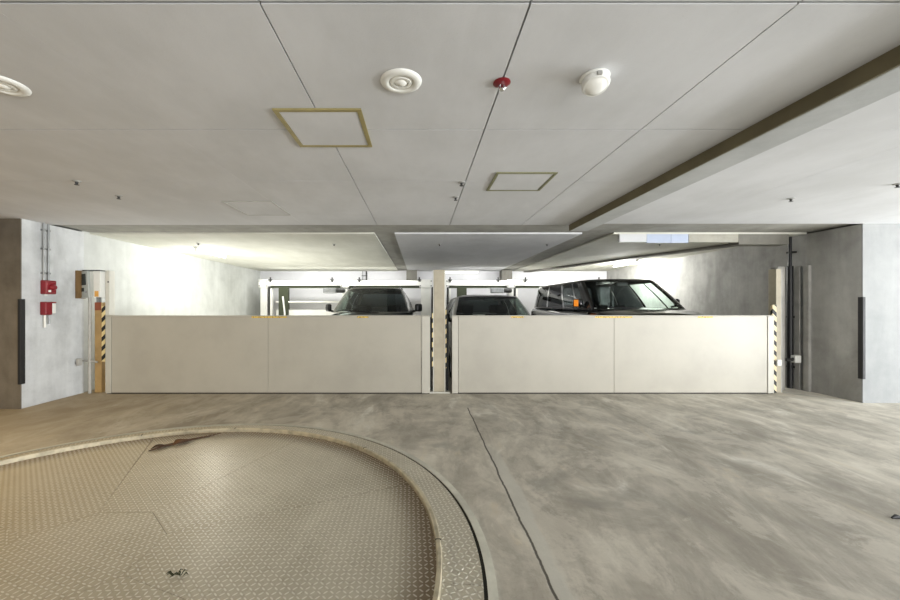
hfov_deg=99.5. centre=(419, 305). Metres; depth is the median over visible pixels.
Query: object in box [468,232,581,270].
ceiling panel
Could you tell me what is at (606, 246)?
ceiling panel
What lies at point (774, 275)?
gate post
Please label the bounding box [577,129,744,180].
ceiling panel
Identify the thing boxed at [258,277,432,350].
lift
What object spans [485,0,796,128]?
ceiling panel
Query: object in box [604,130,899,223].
ceiling panel
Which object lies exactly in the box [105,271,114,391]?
rail
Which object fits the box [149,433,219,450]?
rust stain
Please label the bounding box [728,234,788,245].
trim
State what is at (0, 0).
ceiling panel
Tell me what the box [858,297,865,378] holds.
guard
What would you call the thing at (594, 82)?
sensor
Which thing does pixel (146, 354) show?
gate
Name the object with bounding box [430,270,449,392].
column
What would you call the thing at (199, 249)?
lamp
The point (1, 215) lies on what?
ceiling panel
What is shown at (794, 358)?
sensor
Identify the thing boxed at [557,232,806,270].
ceiling panel
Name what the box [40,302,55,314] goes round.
alarm box
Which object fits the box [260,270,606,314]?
wall
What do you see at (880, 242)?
wall pier
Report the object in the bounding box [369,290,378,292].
mirror
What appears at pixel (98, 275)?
control box
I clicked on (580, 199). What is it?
ceiling panel
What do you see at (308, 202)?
ceiling panel
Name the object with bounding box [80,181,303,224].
ceiling panel
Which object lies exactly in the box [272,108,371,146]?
ceiling hatch
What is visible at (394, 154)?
ceiling panel
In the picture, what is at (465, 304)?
car
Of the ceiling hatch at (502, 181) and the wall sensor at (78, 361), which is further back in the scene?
the wall sensor at (78, 361)
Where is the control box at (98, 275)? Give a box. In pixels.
[81,270,104,301]
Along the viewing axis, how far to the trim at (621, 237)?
6.29 m
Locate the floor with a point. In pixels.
(790, 494)
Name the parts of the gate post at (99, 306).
label plate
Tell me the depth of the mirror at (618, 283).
7.86 m
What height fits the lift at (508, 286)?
2.300 m
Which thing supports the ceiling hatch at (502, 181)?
attached to the ceiling panel at (475, 205)
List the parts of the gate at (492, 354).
panel, rail, panel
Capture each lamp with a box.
[193,247,226,257]
[445,270,478,272]
[612,259,638,266]
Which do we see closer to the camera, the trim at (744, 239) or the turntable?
the turntable
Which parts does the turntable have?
deck plate, ring plate, deck plate, hub plate, ring plate, deck plate, deck plate, ring plate, deck plate, deck plate, ring plate, ring plate, ring plate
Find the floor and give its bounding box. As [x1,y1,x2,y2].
[0,351,899,599]
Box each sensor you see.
[75,358,81,365]
[579,68,610,96]
[785,355,800,362]
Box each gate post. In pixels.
[95,302,104,391]
[768,269,781,392]
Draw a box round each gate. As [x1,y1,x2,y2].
[106,315,429,393]
[452,315,773,393]
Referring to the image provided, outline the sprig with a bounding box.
[166,569,187,576]
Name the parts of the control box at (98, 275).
panel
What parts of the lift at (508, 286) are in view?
underside rail, drive motor, post, rail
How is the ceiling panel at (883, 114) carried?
attached to the ceiling
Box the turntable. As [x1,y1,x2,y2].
[0,423,498,599]
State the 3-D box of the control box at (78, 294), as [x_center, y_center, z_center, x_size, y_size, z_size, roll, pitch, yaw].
[-5.399,-0.340,6.050,0.058,0.440,0.140,0,0,0]
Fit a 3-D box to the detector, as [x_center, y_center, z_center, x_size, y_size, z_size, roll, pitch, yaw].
[0.435,-1.167,2.020,0.092,0.043,0.092,0,0,0]
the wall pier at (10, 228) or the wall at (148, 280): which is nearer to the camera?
the wall pier at (10, 228)
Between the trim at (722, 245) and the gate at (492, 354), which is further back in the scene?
the trim at (722, 245)
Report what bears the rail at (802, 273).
attached to the wall at (731, 281)
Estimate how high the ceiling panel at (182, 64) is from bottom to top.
0.026 m
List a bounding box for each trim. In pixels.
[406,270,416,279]
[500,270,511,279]
[524,244,735,271]
[618,234,646,241]
[645,234,670,242]
[671,234,687,242]
[688,234,738,242]
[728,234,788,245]
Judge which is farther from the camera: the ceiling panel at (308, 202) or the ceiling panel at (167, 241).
the ceiling panel at (167, 241)
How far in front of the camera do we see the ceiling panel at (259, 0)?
1.48 m
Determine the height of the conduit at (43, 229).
0.830 m
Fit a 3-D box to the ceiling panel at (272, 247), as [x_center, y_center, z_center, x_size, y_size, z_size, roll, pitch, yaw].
[-3.200,-1.203,9.640,1.798,0.026,6.720,0,0,0]
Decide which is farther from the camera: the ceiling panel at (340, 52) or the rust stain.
the rust stain
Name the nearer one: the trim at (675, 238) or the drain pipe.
the trim at (675, 238)
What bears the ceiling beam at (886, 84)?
attached to the ceiling
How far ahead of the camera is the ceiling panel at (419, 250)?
7.86 m
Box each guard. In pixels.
[18,299,24,384]
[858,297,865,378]
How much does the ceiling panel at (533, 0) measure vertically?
0.026 m
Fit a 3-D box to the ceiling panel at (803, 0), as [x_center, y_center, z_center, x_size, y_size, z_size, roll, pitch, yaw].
[1.847,-1.203,0.392,0.706,0.026,2.182,0,0,0]
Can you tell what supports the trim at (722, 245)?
attached to the ceiling panel at (664, 247)
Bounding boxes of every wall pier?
[0,218,21,408]
[862,224,899,402]
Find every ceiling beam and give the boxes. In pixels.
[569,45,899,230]
[571,66,899,230]
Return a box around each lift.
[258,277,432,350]
[445,277,608,314]
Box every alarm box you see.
[40,280,56,293]
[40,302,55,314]
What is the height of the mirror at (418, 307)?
0.186 m
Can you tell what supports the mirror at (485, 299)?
attached to the car at (465, 304)
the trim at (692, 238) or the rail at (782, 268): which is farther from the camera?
the rail at (782, 268)
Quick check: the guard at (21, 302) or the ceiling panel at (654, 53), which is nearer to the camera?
the ceiling panel at (654, 53)
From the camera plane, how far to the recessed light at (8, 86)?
2.06 m
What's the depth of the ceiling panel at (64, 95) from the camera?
2.16 m
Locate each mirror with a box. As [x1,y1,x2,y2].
[325,304,333,311]
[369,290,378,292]
[412,304,421,312]
[484,298,493,300]
[617,282,627,285]
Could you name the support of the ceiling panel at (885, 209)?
attached to the ceiling
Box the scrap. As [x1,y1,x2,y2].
[891,514,899,518]
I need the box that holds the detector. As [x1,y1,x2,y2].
[493,77,510,91]
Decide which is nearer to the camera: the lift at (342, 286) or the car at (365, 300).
the car at (365, 300)
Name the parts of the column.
chain, post, plate, chain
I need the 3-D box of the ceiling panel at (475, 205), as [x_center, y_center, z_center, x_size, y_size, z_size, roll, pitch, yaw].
[0.963,-1.203,4.599,1.047,0.026,1.959,0,0,0]
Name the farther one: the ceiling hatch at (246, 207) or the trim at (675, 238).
the trim at (675, 238)
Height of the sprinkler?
0.035 m
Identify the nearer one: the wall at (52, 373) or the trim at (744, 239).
the wall at (52, 373)
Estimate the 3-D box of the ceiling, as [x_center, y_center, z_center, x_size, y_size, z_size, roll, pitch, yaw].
[1.500,-1.341,4.650,21.000,0.250,17.300,0,0,0]
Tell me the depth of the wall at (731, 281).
6.30 m
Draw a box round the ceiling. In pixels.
[53,1,857,269]
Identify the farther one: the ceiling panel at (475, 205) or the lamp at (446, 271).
the lamp at (446, 271)
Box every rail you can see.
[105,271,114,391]
[769,267,784,389]
[795,265,810,391]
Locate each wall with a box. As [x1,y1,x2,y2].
[22,219,83,407]
[80,231,259,391]
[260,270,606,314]
[607,224,861,402]
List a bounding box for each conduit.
[40,223,45,279]
[43,294,49,327]
[46,224,50,279]
[82,297,97,393]
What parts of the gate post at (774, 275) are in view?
guide rail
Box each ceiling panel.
[0,0,257,0]
[0,0,315,128]
[0,12,166,128]
[0,181,193,224]
[0,214,45,223]
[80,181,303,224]
[90,232,297,270]
[169,129,352,180]
[172,232,350,270]
[242,180,376,224]
[259,0,530,0]
[261,1,528,128]
[281,232,397,270]
[337,129,483,180]
[354,181,463,224]
[395,232,444,270]
[432,232,513,270]
[450,180,575,224]
[466,128,639,180]
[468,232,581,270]
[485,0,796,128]
[514,232,697,270]
[522,181,648,224]
[533,0,801,0]
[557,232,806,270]
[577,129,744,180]
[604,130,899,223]
[642,0,899,128]
[668,147,899,223]
[767,192,899,223]
[803,0,899,0]
[814,91,899,129]
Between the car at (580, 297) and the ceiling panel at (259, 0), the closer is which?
the ceiling panel at (259, 0)
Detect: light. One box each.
[0,76,31,96]
[380,68,421,93]
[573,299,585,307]
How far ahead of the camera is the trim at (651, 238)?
6.29 m
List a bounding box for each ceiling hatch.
[221,201,290,214]
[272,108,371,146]
[486,172,557,190]
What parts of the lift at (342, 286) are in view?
post, rail, plate, drive motor, post, underside rail, post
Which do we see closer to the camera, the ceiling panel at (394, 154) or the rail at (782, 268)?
the ceiling panel at (394, 154)
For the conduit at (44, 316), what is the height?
0.478 m
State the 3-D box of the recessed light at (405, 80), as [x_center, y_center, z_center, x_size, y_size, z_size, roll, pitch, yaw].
[-0.100,-1.179,2.010,0.220,0.019,0.220,0,0,0]
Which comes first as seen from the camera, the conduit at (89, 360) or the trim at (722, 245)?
the conduit at (89, 360)
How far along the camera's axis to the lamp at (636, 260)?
10.19 m
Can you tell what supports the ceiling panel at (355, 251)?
attached to the ceiling
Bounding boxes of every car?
[325,286,421,314]
[445,295,536,378]
[531,279,702,314]
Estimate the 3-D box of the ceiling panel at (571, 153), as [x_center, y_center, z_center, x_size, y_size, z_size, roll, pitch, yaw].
[0.963,-1.203,3.092,1.047,0.026,1.044,0,0,0]
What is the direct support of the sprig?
on the turntable
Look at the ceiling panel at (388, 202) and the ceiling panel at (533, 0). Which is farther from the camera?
the ceiling panel at (388, 202)
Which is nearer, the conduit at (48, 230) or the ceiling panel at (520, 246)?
the conduit at (48, 230)
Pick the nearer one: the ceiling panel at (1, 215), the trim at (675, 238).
the ceiling panel at (1, 215)
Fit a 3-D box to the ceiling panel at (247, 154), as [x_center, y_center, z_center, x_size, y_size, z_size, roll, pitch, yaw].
[-1.166,-1.203,3.092,1.066,0.026,1.044,0,0,0]
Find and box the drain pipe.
[786,237,796,388]
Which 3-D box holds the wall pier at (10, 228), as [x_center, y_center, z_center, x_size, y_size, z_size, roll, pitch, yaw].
[-7.215,0.105,5.173,3.569,2.590,0.015,0,0,0]
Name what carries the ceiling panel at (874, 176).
attached to the ceiling
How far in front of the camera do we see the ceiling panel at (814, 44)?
1.86 m
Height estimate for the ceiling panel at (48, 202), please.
0.026 m
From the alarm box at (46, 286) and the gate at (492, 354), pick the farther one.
the gate at (492, 354)
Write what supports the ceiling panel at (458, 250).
attached to the ceiling
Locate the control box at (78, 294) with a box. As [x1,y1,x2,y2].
[75,270,85,298]
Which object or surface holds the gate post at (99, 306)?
on the floor
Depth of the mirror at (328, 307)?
7.94 m
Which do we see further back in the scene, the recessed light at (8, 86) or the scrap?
the scrap
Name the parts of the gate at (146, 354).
panel, rail, panel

